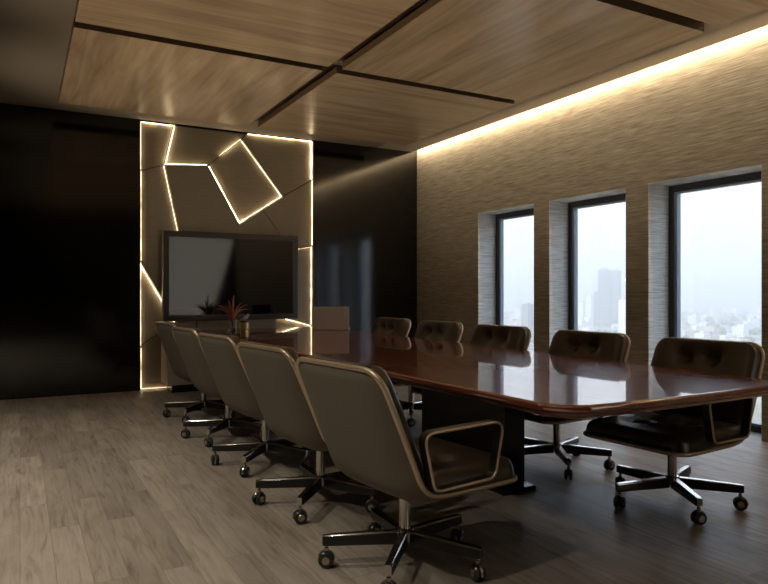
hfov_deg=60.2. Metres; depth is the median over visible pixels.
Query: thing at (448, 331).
cushion
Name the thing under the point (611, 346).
cushion
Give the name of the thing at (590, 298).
tower block
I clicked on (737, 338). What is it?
building
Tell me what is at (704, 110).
wall
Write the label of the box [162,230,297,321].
television
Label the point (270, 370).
swivel chair
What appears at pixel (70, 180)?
wall
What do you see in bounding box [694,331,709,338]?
building
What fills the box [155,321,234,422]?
swivel chair
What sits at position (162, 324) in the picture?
cushion
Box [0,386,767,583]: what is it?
floor
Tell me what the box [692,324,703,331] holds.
building
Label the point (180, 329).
cushion
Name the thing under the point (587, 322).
building
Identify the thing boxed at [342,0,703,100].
ceiling panel
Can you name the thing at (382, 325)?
cushion
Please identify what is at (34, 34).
ceiling
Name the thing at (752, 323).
building
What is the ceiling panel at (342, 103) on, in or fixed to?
attached to the ceiling
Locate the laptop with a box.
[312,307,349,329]
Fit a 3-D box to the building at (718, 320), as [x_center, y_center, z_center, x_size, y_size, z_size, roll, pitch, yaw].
[815.877,68.323,1606.093,19.502,15.754,15.449,0,0,4]
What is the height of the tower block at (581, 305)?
55.055 m
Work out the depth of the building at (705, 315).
1787.34 m
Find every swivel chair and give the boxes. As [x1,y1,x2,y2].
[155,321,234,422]
[172,326,261,446]
[198,332,310,476]
[236,341,379,523]
[296,356,516,583]
[370,317,410,396]
[392,320,462,426]
[410,324,530,394]
[524,330,630,479]
[583,337,765,524]
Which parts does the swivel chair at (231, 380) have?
leg, leg, leg, post, leg, leg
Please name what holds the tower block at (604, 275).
on the ground
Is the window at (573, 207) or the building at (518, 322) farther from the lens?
the building at (518, 322)
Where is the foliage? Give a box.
[215,295,247,318]
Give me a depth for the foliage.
7.89 m
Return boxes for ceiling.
[0,0,767,151]
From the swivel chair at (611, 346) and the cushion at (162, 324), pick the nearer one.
the swivel chair at (611, 346)
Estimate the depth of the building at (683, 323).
1348.83 m
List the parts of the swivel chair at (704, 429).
leg, leg, post, leg, leg, leg, arm, arm trim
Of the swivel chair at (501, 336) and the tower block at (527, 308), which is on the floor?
the swivel chair at (501, 336)
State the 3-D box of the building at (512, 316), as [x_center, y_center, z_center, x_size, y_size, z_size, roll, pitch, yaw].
[340.574,66.869,1749.094,14.112,18.662,20.477,0,0,4]
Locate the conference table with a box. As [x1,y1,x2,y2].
[202,327,767,495]
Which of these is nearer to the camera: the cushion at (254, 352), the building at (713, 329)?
the cushion at (254, 352)
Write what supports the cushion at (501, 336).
on the swivel chair at (501, 336)
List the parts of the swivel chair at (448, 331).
leg, post, leg, leg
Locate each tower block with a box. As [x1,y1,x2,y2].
[515,309,521,318]
[522,303,532,337]
[578,302,584,320]
[586,295,593,317]
[594,291,599,326]
[598,268,610,325]
[611,269,620,323]
[619,298,625,333]
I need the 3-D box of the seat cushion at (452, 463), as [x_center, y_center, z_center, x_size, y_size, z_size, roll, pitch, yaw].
[0.181,0.762,2.991,0.575,0.103,0.657,0,0,-36]
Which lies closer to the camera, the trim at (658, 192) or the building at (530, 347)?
the trim at (658, 192)
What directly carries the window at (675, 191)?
in the wall at (704, 110)
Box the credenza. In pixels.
[161,342,198,392]
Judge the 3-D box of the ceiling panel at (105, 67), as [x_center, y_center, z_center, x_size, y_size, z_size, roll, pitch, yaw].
[-2.014,-2.060,6.553,2.065,0.080,2.295,0,0,-29]
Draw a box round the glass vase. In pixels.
[229,319,236,329]
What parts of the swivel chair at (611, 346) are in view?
leg, leg, post, leg, leg, leg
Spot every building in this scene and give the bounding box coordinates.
[510,314,515,320]
[514,319,521,325]
[528,343,532,349]
[578,318,593,327]
[582,327,595,330]
[611,324,618,329]
[681,321,686,329]
[681,328,698,336]
[688,314,699,323]
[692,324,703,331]
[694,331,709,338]
[699,322,708,326]
[701,313,709,319]
[703,326,717,334]
[715,317,725,323]
[719,333,742,339]
[729,337,750,341]
[732,308,740,314]
[732,324,748,336]
[743,319,758,329]
[747,314,755,318]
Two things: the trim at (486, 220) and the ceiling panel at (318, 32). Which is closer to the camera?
the ceiling panel at (318, 32)
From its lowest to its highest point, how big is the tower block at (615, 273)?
130.714 m
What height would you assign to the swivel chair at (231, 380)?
0.918 m
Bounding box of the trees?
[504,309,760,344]
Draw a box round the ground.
[504,294,760,422]
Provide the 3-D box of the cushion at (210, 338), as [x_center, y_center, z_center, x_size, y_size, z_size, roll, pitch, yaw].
[-1.033,0.522,4.492,0.256,0.481,0.660,0,0,-35]
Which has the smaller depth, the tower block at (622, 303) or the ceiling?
the ceiling
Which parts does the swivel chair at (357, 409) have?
leg, leg, leg, post, leg, leg, arm, arm trim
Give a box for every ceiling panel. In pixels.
[59,17,322,125]
[75,0,418,66]
[258,65,513,145]
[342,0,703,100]
[633,0,767,26]
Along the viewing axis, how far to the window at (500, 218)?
8.71 m
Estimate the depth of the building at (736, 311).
2151.21 m
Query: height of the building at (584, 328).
26.583 m
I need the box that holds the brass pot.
[239,320,249,329]
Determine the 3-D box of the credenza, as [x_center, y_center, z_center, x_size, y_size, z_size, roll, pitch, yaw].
[-1.857,0.850,8.382,1.778,0.700,0.450,0,0,-29]
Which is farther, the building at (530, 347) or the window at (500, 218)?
the building at (530, 347)
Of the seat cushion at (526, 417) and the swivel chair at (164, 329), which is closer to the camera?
the seat cushion at (526, 417)
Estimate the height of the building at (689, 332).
13.965 m
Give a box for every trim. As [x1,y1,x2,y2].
[478,203,533,324]
[549,187,625,346]
[648,164,761,440]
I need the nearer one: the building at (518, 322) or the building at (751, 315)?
the building at (518, 322)
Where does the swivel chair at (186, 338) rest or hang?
on the floor
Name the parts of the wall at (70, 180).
metal panel, metal panel, metal panel, metal panel, metal panel, metal panel, metal panel, metal panel, metal panel, metal panel, metal panel, metal panel, metal panel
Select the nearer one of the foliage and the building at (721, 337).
the foliage
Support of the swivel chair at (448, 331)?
on the floor
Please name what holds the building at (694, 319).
on the ground
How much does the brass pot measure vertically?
0.106 m
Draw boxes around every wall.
[0,103,416,399]
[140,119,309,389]
[417,25,767,441]
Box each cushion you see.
[160,321,180,326]
[177,326,203,333]
[205,332,240,344]
[244,341,298,362]
[307,356,424,479]
[370,317,408,336]
[413,320,460,342]
[413,437,513,492]
[469,324,528,349]
[524,412,566,420]
[548,330,627,361]
[586,411,741,452]
[651,337,760,425]
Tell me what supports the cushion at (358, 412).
on the swivel chair at (357, 409)
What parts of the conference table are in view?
leg, foot plate, edge moulding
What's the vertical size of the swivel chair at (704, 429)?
0.918 m
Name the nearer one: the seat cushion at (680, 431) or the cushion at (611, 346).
the seat cushion at (680, 431)
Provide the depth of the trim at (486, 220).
8.69 m
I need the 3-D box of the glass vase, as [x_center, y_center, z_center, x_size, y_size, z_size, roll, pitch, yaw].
[-1.803,0.387,7.887,0.092,0.125,0.092,0,0,-29]
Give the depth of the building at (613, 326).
1335.07 m
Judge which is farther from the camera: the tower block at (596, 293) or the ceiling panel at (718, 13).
the tower block at (596, 293)
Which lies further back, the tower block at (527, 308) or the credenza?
the tower block at (527, 308)
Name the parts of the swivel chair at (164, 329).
leg, leg, post, leg, leg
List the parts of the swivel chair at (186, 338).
leg, leg, leg, post, leg, leg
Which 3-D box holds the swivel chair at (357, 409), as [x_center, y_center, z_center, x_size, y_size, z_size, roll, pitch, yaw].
[0.101,0.741,2.933,0.799,0.918,0.736,0,0,-36]
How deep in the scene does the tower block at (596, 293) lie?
1446.73 m
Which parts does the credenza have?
door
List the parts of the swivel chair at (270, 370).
leg, leg, leg, post, leg, leg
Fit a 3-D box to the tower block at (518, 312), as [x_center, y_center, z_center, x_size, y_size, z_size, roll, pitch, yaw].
[387.329,61.948,1900.027,16.000,28.505,22.000,0,0,38]
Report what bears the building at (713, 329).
on the ground
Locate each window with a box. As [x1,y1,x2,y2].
[496,208,533,324]
[568,193,625,329]
[669,171,760,432]
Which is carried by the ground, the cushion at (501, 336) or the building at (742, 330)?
the building at (742, 330)
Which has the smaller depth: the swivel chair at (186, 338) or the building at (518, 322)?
the swivel chair at (186, 338)
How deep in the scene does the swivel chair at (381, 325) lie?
7.17 m
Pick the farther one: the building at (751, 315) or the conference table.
the building at (751, 315)
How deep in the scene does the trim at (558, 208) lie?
7.52 m
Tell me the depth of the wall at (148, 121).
8.60 m
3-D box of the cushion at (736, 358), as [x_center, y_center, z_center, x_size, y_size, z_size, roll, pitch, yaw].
[1.845,0.522,3.901,0.256,0.481,0.660,0,0,-33]
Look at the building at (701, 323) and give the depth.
1441.62 m

